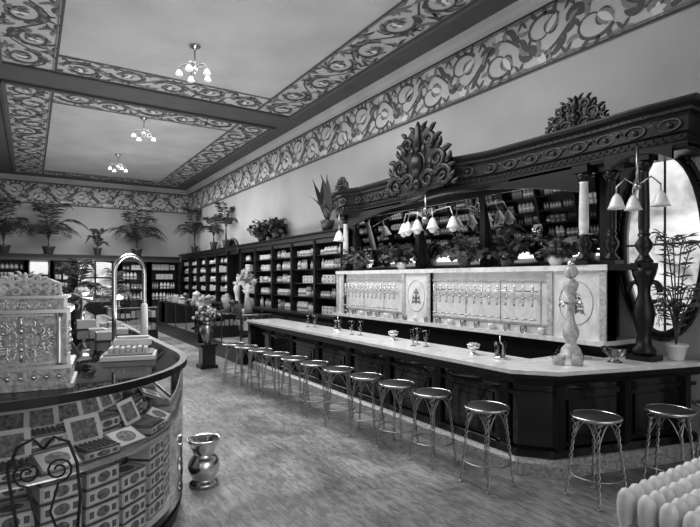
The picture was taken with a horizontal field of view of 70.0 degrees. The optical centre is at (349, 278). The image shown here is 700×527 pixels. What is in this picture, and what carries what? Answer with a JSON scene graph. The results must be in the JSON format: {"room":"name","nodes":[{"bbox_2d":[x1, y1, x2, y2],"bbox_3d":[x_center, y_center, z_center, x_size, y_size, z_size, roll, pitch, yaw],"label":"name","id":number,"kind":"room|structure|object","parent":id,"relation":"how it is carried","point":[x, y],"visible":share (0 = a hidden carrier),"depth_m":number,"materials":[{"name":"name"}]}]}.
{"room":"pharmacy","nodes":[
{"label":"pharmacy","id":0,"kind":"room"},
{"bbox_2d":[0,202,187,301],"bbox_3d":[-9.829,-0.975,19.206,7.050,5.450,0.150,0,0,-33],"label":"wall","id":1,"kind":"structure","parent":0,"point":[92,218],"depth_m":19.18,"materials":[{"name":"paint"}]},
{"bbox_2d":[29,261,48,274],"bbox_3d":[-11.284,-0.400,18.141,0.629,0.546,0.056,0,0,-33],"label":"window","id":2,"kind":"structure","parent":1,"relation":"in","point":[38,267],"depth_m":18.15,"materials":[{"name":"white glass"}]},
{"bbox_2d":[0,178,187,213],"bbox_3d":[-9.782,-3.130,19.134,7.050,0.800,0.014,0,0,-33],"label":"trim","id":3,"kind":"structure","parent":1,"relation":"attached to","point":[28,191],"depth_m":19.09,"materials":[{"name":"paint"}]},
{"bbox_2d":[76,261,112,296],"bbox_3d":[-9.740,-0.035,19.133,1.280,1.430,0.050,0,0,-33],"label":"window","id":4,"kind":"structure","parent":1,"relation":"in","point":[99,276],"depth_m":19.21,"materials":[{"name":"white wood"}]},
{"bbox_2d":[0,0,517,189],"bbox_3d":[-3.319,-3.750,9.036,7.050,0.100,24.000,0,0,-33],"label":"ceiling","id":5,"kind":"structure","parent":0,"point":[488,8],"depth_m":10.03,"materials":[{"name":"paint"}]},
{"bbox_2d":[108,154,127,171],"bbox_3d":[-6.880,-3.453,14.831,0.569,0.485,0.566,0,0,-33],"label":"chandelier","id":6,"kind":"object","parent":5,"relation":"hanging from","point":[117,155],"depth_m":14.80,"materials":[{"name":"white glass"}]},
{"bbox_2d":[0,79,275,188],"bbox_3d":[-6.709,-3.665,14.703,5.550,0.070,9.500,0,0,-33],"label":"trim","id":7,"kind":"structure","parent":5,"relation":"attached to","point":[51,132],"depth_m":12.97,"materials":[{"name":"paint"}]},
{"bbox_2d":[131,117,155,141],"bbox_3d":[-4.723,-3.453,11.462,0.569,0.485,0.566,0,0,-33],"label":"chandelier","id":8,"kind":"object","parent":5,"relation":"hanging from","point":[143,118],"depth_m":11.43,"materials":[{"name":"white glass"}]},
{"bbox_2d":[175,43,210,82],"bbox_3d":[-2.470,-3.453,7.943,0.567,0.485,0.544,0,0,-33],"label":"chandelier","id":9,"kind":"object","parent":5,"relation":"hanging from","point":[194,46],"depth_m":7.89,"materials":[{"name":"white glass"}]},
{"bbox_2d":[0,0,486,119],"bbox_3d":[-1.197,-3.665,6.090,5.550,0.070,9.250,0,0,-33],"label":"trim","id":10,"kind":"structure","parent":5,"relation":"attached to","point":[282,59],"depth_m":7.75,"materials":[{"name":"paint"}]},
{"bbox_2d":[130,325,690,526],"bbox_3d":[-3.319,1.800,9.036,7.050,0.100,24.000,0,0,-33],"label":"floor","id":11,"kind":"structure","parent":0,"point":[279,467],"depth_m":4.41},
{"bbox_2d":[6,435,81,526],"bbox_3d":[-1.261,1.232,2.117,0.389,1.038,0.432,0,0,-33],"label":"chair","id":12,"kind":"object","parent":11,"relation":"on","point":[44,447],"visible":1,"depth_m":2.25,"materials":[{"name":"black"}]},
{"bbox_2d":[68,300,92,314],"bbox_3d":[-6.855,1.039,12.056,0.650,1.422,7.300,0,0,-33],"label":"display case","id":13,"kind":"object","parent":11,"relation":"on","point":[70,304],"visible":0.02,"depth_m":10.33,"materials":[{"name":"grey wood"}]},
{"bbox_2d":[0,253,180,324],"bbox_3d":[-9.393,0.440,18.434,6.050,2.620,0.620,0,0,-33],"label":"shelving cabinet","id":14,"kind":"object","parent":11,"relation":"on","point":[95,308],"depth_m":18.85,"materials":[{"name":"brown wood"}]},
{"bbox_2d":[0,195,33,252],"bbox_3d":[-11.581,-1.876,16.889,1.538,2.003,1.805,0,0,-33],"label":"potted palm","id":15,"kind":"object","parent":14,"relation":"on","point":[4,248],"visible":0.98,"depth_m":16.90,"materials":[{"name":"grey"}]},
{"bbox_2d":[5,202,92,253],"bbox_3d":[-10.487,-1.788,17.581,2.395,1.826,2.278,0,0,18],"label":"potted palm","id":16,"kind":"object","parent":14,"relation":"on","point":[50,227],"visible":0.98,"depth_m":17.50,"materials":[{"name":"grey"}]},
{"bbox_2d":[0,264,174,299],"bbox_3d":[-9.401,0.113,18.417,5.730,1.374,0.120,0,0,-33],"label":"stock","id":17,"kind":"object","parent":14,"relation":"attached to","point":[154,266],"visible":0.7,"depth_m":19.19,"materials":[{"name":"grey"}]},
{"bbox_2d":[85,228,107,254],"bbox_3d":[-9.378,-1.378,18.465,0.755,1.007,0.762,0,0,0],"label":"potted palm","id":18,"kind":"object","parent":14,"relation":"on","point":[97,239],"visible":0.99,"depth_m":18.34,"materials":[{"name":"grey"}]},
{"bbox_2d":[100,209,167,255],"bbox_3d":[-8.211,-1.754,18.953,2.543,1.758,1.960,0,0,-33],"label":"potted palm","id":19,"kind":"object","parent":14,"relation":"on","point":[138,234],"visible":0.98,"depth_m":19.03,"materials":[{"name":"grey"}]},
{"bbox_2d":[0,314,186,526],"bbox_3d":[-3.315,1.177,5.281,2.050,1.145,6.530,0,0,-33],"label":"display counter","id":20,"kind":"object","parent":11,"relation":"on","point":[95,378],"visible":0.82,"depth_m":3.42,"materials":[{"name":"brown wood"}]},
{"bbox_2d":[0,271,76,393],"bbox_3d":[-1.867,0.281,2.882,0.500,0.653,0.440,0,0,-26],"label":"cash register","id":21,"kind":"object","parent":20,"relation":"on","point":[36,339],"visible":1,"depth_m":2.76,"materials":[{"name":"silver metal"}]},
{"bbox_2d":[54,258,104,319],"bbox_3d":[-4.192,0.141,7.564,0.863,0.934,0.875,0,0,-33],"label":"potted palm","id":22,"kind":"object","parent":20,"relation":"on","point":[75,314],"visible":0.58,"depth_m":7.52,"materials":[{"name":"grey"}]},
{"bbox_2d":[71,287,93,323],"bbox_3d":[-3.645,0.356,6.809,0.280,0.503,0.273,0,0,-33],"label":"lamp","id":23,"kind":"object","parent":20,"relation":"on","point":[81,296],"visible":0.98,"depth_m":6.74,"materials":[{"name":"silver metal"}]},
{"bbox_2d":[0,384,170,526],"bbox_3d":[-2.574,1.182,5.189,1.626,0.837,6.020,0,0,-15],"label":"boxes","id":24,"kind":"object","parent":20,"relation":"in","point":[128,491],"visible":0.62,"depth_m":2.97,"materials":[{"name":"cardboard"}]},
{"bbox_2d":[75,319,128,341],"bbox_3d":[-2.818,0.551,5.682,0.448,0.114,1.810,0,0,-33],"label":"box","id":25,"kind":"object","parent":20,"relation":"on","point":[104,332],"visible":0.84,"depth_m":5.40,"materials":[{"name":"grey cardboard"}]},
{"bbox_2d":[99,335,156,361],"bbox_3d":[-1.700,0.528,3.863,0.380,0.160,0.320,0,0,-18],"label":"display tray","id":26,"kind":"object","parent":20,"relation":"on","point":[115,352],"visible":1,"depth_m":3.79,"materials":[{"name":"white"}]},
{"bbox_2d":[108,253,147,346],"bbox_3d":[-2.049,0.184,4.649,0.098,0.848,0.413,0,0,31],"label":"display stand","id":27,"kind":"object","parent":20,"relation":"on","point":[144,307],"visible":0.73,"depth_m":4.63,"materials":[{"name":"silver metal"}]},
{"bbox_2d":[97,268,133,316],"bbox_3d":[-7.626,0.694,16.128,1.150,2.112,1.415,0,0,-33],"label":"potted palm","id":28,"kind":"object","parent":11,"relation":"on","point":[107,290],"visible":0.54,"depth_m":16.04,"materials":[{"name":"grey"}]},
{"bbox_2d":[103,294,157,338],"bbox_3d":[-6.106,1.079,13.901,1.300,1.342,0.800,0,0,-33],"label":"display case","id":29,"kind":"object","parent":11,"relation":"on","point":[153,314],"visible":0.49,"depth_m":13.77,"materials":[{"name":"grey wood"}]},
{"bbox_2d":[158,291,222,347],"bbox_3d":[-4.840,1.039,14.890,0.700,1.422,4.700,0,0,-33],"label":"display case","id":30,"kind":"object","parent":11,"relation":"on","point":[175,314],"visible":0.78,"depth_m":14.26,"materials":[{"name":"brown wood"}]},
{"bbox_2d":[187,433,219,489],"bbox_3d":[-1.249,1.552,4.270,0.274,0.395,0.274,0,0,-33],"label":"spittoon","id":31,"kind":"object","parent":11,"relation":"on","point":[203,465],"visible":1,"depth_m":4.18,"materials":[{"name":"silver metal"}]},
{"bbox_2d":[192,306,220,369],"bbox_3d":[-2.839,1.135,9.892,0.562,1.229,0.478,0,0,-17],"label":"flower vase","id":32,"kind":"object","parent":11,"relation":"on","point":[207,350],"visible":1,"depth_m":9.80,"materials":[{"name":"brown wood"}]},
{"bbox_2d":[221,342,245,384],"bbox_3d":[-1.967,1.417,8.453,0.407,0.666,0.407,0,0,-7],"label":"stool","id":33,"kind":"object","parent":11,"relation":"on","point":[227,344],"visible":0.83,"depth_m":8.35,"materials":[{"name":"silver metal"}]},
{"bbox_2d":[205,294,271,364],"bbox_3d":[-2.589,1.047,11.373,0.700,1.405,2.450,0,0,-33],"label":"display case","id":34,"kind":"object","parent":11,"relation":"on","point":[230,326],"visible":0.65,"depth_m":10.79,"materials":[{"name":"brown wood"}]},
{"bbox_2d":[233,269,256,311],"bbox_3d":[-2.268,0.236,10.851,0.643,0.925,0.557,0,0,11],"label":"flower vase","id":35,"kind":"object","parent":34,"relation":"on","point":[246,281],"visible":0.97,"depth_m":10.76,"materials":[{"name":"white"}]},
{"bbox_2d":[232,344,258,389],"bbox_3d":[-1.677,1.417,8.092,0.407,0.666,0.407,0,0,10],"label":"stool","id":36,"kind":"object","parent":11,"relation":"on","point":[240,347],"visible":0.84,"depth_m":8.00,"materials":[{"name":"silver metal"}]},
{"bbox_2d":[245,348,274,395],"bbox_3d":[-1.376,1.417,7.715,0.407,0.666,0.407,0,0,27],"label":"stool","id":37,"kind":"object","parent":11,"relation":"on","point":[253,350],"visible":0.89,"depth_m":7.66,"materials":[{"name":"silver metal"}]},
{"bbox_2d":[178,228,352,333],"bbox_3d":[-3.469,0.253,15.280,0.530,2.993,12.760,0,0,-33],"label":"wall shelving","id":38,"kind":"object","parent":11,"relation":"on","point":[295,275],"visible":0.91,"depth_m":12.72,"materials":[{"name":"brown wood"}]},
{"bbox_2d":[173,207,203,251],"bbox_3d":[-6.305,-1.879,19.322,0.930,1.748,1.414,0,0,-33],"label":"potted palm","id":39,"kind":"object","parent":38,"relation":"on","point":[195,228],"visible":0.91,"depth_m":19.28,"materials":[{"name":"grey"}]},
{"bbox_2d":[196,214,223,248],"bbox_3d":[-4.862,-1.639,17.227,0.758,1.268,1.437,0,0,-33],"label":"potted palm","id":40,"kind":"object","parent":38,"relation":"on","point":[213,245],"visible":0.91,"depth_m":17.27,"materials":[{"name":"grey"}]},
{"bbox_2d":[206,201,237,246],"bbox_3d":[-4.247,-1.749,16.181,0.850,1.487,1.216,0,0,-33],"label":"potted palm","id":41,"kind":"object","parent":38,"relation":"on","point":[226,220],"visible":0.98,"depth_m":16.20,"materials":[{"name":"grey"}]},
{"bbox_2d":[247,219,271,240],"bbox_3d":[-2.549,-1.334,13.716,0.648,0.658,0.840,0,0,-33],"label":"ivy","id":42,"kind":"object","parent":38,"relation":"on","point":[260,231],"visible":0.9,"depth_m":13.64,"materials":[{"name":"grey"}]},
{"bbox_2d":[264,217,287,238],"bbox_3d":[-1.980,-1.321,12.893,0.575,0.632,0.857,0,0,-33],"label":"ivy","id":43,"kind":"object","parent":38,"relation":"on","point":[277,227],"visible":0.99,"depth_m":12.78,"materials":[{"name":"grey"}]},
{"bbox_2d":[311,174,334,230],"bbox_3d":[-0.607,-1.617,10.733,0.592,1.223,0.882,0,0,-33],"label":"rubber plant","id":44,"kind":"object","parent":38,"relation":"on","point":[325,202],"visible":0.89,"depth_m":10.63,"materials":[{"name":"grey plant"}]},
{"bbox_2d":[261,351,292,402],"bbox_3d":[-1.067,1.417,7.307,0.407,0.666,0.407,0,0,44],"label":"stool","id":45,"kind":"object","parent":11,"relation":"on","point":[275,354],"visible":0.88,"depth_m":7.29,"materials":[{"name":"silver metal"}]},
{"bbox_2d":[279,355,310,409],"bbox_3d":[-0.764,1.417,6.908,0.407,0.666,0.407,0,0,-29],"label":"stool","id":46,"kind":"object","parent":11,"relation":"on","point":[295,358],"visible":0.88,"depth_m":6.85,"materials":[{"name":"silver metal"}]},
{"bbox_2d":[299,360,329,417],"bbox_3d":[-0.456,1.417,6.500,0.407,0.666,0.407,0,0,-11],"label":"stool","id":47,"kind":"object","parent":11,"relation":"on","point":[310,363],"visible":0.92,"depth_m":6.42,"materials":[{"name":"silver metal"}]},
{"bbox_2d":[323,366,355,427],"bbox_3d":[-0.131,1.417,6.066,0.407,0.666,0.407,0,0,6],"label":"stool","id":48,"kind":"object","parent":11,"relation":"on","point":[337,370],"visible":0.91,"depth_m":5.97,"materials":[{"name":"silver metal"}]},
{"bbox_2d":[347,372,384,439],"bbox_3d":[0.189,1.417,5.641,0.407,0.666,0.407,0,0,23],"label":"stool","id":49,"kind":"object","parent":11,"relation":"on","point":[360,376],"visible":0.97,"depth_m":5.57,"materials":[{"name":"silver metal"}]},
{"bbox_2d":[375,379,419,453],"bbox_3d":[0.497,1.417,5.234,0.407,0.666,0.407,0,0,40],"label":"stool","id":50,"kind":"object","parent":11,"relation":"on","point":[392,384],"visible":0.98,"depth_m":5.21,"materials":[{"name":"silver metal"}]},
{"bbox_2d":[408,387,457,469],"bbox_3d":[0.797,1.417,4.820,0.407,0.666,0.407,0,0,-33],"label":"stool","id":51,"kind":"object","parent":11,"relation":"on","point":[432,393],"visible":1,"depth_m":4.78,"materials":[{"name":"silver metal"}]},
{"bbox_2d":[246,318,699,479],"bbox_3d":[0.752,1.275,7.326,2.025,0.950,7.170,0,0,-33],"label":"bar counter","id":52,"kind":"object","parent":11,"relation":"on","point":[541,395],"depth_m":4.82,"materials":[{"name":"black paint"}]},
{"bbox_2d":[305,315,317,326],"label":"glasses","id":53,"kind":"object","parent":52,"relation":"on","point":[306,316],"depth_m":8.30,"materials":[{"name":"clear glass"}]},
{"bbox_2d":[349,320,362,334],"label":"glasses","id":54,"kind":"object","parent":52,"relation":"on","point":[358,322],"depth_m":7.16,"materials":[{"name":"clear glass"}]},
{"bbox_2d":[388,330,397,340],"label":"bowls","id":55,"kind":"object","parent":52,"relation":"on","point":[392,333],"depth_m":6.49,"materials":[{"name":"glass"}]},
{"bbox_2d":[409,327,429,346],"label":"glasses","id":56,"kind":"object","parent":52,"relation":"on","point":[414,330],"depth_m":5.94,"materials":[{"name":"clear glass"}]},
{"bbox_2d":[467,342,479,354],"label":"bowls","id":57,"kind":"object","parent":52,"relation":"on","point":[472,346],"depth_m":5.25,"materials":[{"name":"white glass"}]},
{"bbox_2d":[553,347,583,365],"bbox_3d":[2.026,0.706,4.645,0.266,0.185,0.108,0,0,18],"label":"jars","id":58,"kind":"object","parent":52,"relation":"on","point":[576,360],"visible":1,"depth_m":4.62,"materials":[{"name":"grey glass"}]},
{"bbox_2d":[550,260,591,360],"bbox_3d":[2.230,0.302,5.049,0.282,0.994,0.282,0,0,-33],"label":"lamp post","id":59,"kind":"object","parent":52,"relation":"on","point":[570,331],"visible":0.98,"depth_m":5.00,"materials":[{"name":"stone"}]},
{"bbox_2d":[600,346,629,362],"bbox_3d":[2.548,0.728,4.812,0.260,0.140,0.256,0,0,-33],"label":"footed bowl","id":60,"kind":"object","parent":52,"relation":"on","point":[610,352],"visible":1,"depth_m":4.78,"materials":[{"name":"clear glass"}]},
{"bbox_2d":[646,229,699,360],"bbox_3d":[3.171,0.146,4.873,0.485,1.304,0.669,0,0,-33],"label":"dracaena","id":61,"kind":"object","parent":52,"relation":"on","point":[676,351],"visible":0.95,"depth_m":4.90,"materials":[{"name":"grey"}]},
{"bbox_2d":[458,400,515,494],"bbox_3d":[1.173,1.417,4.289,0.407,0.666,0.407,0,0,-33],"label":"stool","id":62,"kind":"object","parent":11,"relation":"on","point":[486,407],"visible":1,"depth_m":4.24,"materials":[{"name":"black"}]},
{"bbox_2d":[330,92,699,362],"bbox_3d":[1.443,-0.270,7.216,0.950,4.040,6.460,0,0,-33],"label":"bar","id":63,"kind":"object","parent":11,"relation":"on","point":[561,183],"visible":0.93,"depth_m":6.25,"materials":[{"name":"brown wood"}]},
{"bbox_2d":[333,212,344,241],"bbox_3d":[-0.197,-0.978,9.313,0.225,0.545,0.228,0,0,-33],"label":"lamp","id":64,"kind":"object","parent":63,"relation":"attached to","point":[339,237],"visible":1,"depth_m":9.26,"materials":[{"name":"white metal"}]},
{"bbox_2d":[341,246,372,270],"bbox_3d":[0.068,-0.387,9.250,0.553,0.470,0.618,0,0,-33],"label":"potted fern","id":65,"kind":"object","parent":63,"relation":"on","point":[358,260],"visible":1,"depth_m":9.21,"materials":[{"name":"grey plant"}]},
{"bbox_2d":[379,243,417,269],"bbox_3d":[0.777,-0.379,8.127,0.569,0.454,0.800,0,0,-33],"label":"potted fern","id":66,"kind":"object","parent":63,"relation":"on","point":[404,255],"visible":1,"depth_m":8.13,"materials":[{"name":"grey plant"}]},
{"bbox_2d":[398,192,459,236],"bbox_3d":[1.044,-0.943,7.168,0.340,0.615,1.232,0,0,-33],"label":"lamp","id":67,"kind":"object","parent":63,"relation":"attached to","point":[406,229],"visible":1,"depth_m":7.11,"materials":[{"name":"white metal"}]},
{"bbox_2d":[436,230,488,267],"bbox_3d":[1.520,-0.420,6.945,0.592,0.536,0.814,0,0,-33],"label":"potted fern","id":68,"kind":"object","parent":63,"relation":"on","point":[465,256],"visible":0.99,"depth_m":6.92,"materials":[{"name":"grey plant"}]},
{"bbox_2d":[485,231,534,266],"bbox_3d":[1.964,-0.383,6.355,0.480,0.462,0.603,0,0,-33],"label":"potted fern","id":69,"kind":"object","parent":63,"relation":"on","point":[510,252],"visible":1,"depth_m":6.31,"materials":[{"name":"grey plant"}]},
{"bbox_2d":[535,237,577,265],"bbox_3d":[2.379,-0.326,5.786,0.394,0.348,0.397,0,0,-33],"label":"potted fern","id":70,"kind":"object","parent":63,"relation":"on","point":[556,251],"visible":1,"depth_m":5.73,"materials":[{"name":"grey plant"}]},
{"bbox_2d":[607,146,671,210],"bbox_3d":[2.717,-0.959,4.684,0.385,0.583,0.487,0,0,-33],"label":"lamp","id":71,"kind":"object","parent":63,"relation":"attached to","point":[660,200],"visible":1,"depth_m":4.69,"materials":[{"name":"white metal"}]},
{"bbox_2d":[564,409,626,511],"bbox_3d":[1.961,1.417,3.986,0.407,0.666,0.407,0,0,-25],"label":"stool","id":72,"kind":"object","parent":11,"relation":"on","point":[588,416],"visible":0.96,"depth_m":3.92,"materials":[{"name":"black"}]},
{"bbox_2d":[616,457,699,526],"bbox_3d":[1.702,1.316,2.202,1.074,0.873,0.497,0,0,-33],"label":"radiator","id":73,"kind":"object","parent":11,"relation":"on","point":[670,498],"visible":1,"depth_m":2.08,"materials":[{"name":"metal"}]},
{"bbox_2d":[641,403,696,479],"bbox_3d":[2.669,1.417,4.178,0.407,0.666,0.407,0,0,-42],"label":"stool","id":74,"kind":"object","parent":11,"relation":"on","point":[659,409],"visible":0.72,"depth_m":4.17,"materials":[{"name":"black"}]},
{"bbox_2d":[690,399,699,457],"bbox_3d":[3.208,1.417,4.356,0.407,0.666,0.407,0,0,31],"label":"stool","id":75,"kind":"object","parent":11,"relation":"on","point":[696,402],"visible":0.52,"depth_m":4.52,"materials":[{"name":"black"}]},
{"bbox_2d":[188,4,699,440],"bbox_3d":[-0.287,-0.975,10.976,0.150,5.450,24.000,0,0,-33],"label":"wall","id":76,"kind":"structure","parent":0,"point":[658,61],"depth_m":6.72,"materials":[{"name":"paint"}]},
{"bbox_2d":[0,0,552,194],"bbox_3d":[-3.319,-3.615,9.036,7.050,0.170,24.000,0,0,-33],"label":"trim","id":77,"kind":"structure","parent":76,"relation":"attached to","point":[518,9],"depth_m":9.60,"materials":[{"name":"paint"}]},
{"bbox_2d":[188,0,699,209],"bbox_3d":[-0.360,-3.130,10.930,0.014,0.800,24.000,0,0,-33],"label":"trim","id":78,"kind":"structure","parent":76,"relation":"attached to","point":[556,31],"depth_m":7.58,"materials":[{"name":"paint"}]},
{"bbox_2d":[618,157,699,341],"bbox_3d":[3.305,-0.370,5.273,0.148,2.056,0.956,0,0,-33],"label":"window","id":79,"kind":"structure","parent":76,"relation":"in","point":[680,183],"depth_m":5.28,"materials":[{"name":"white glass"}]}
]}

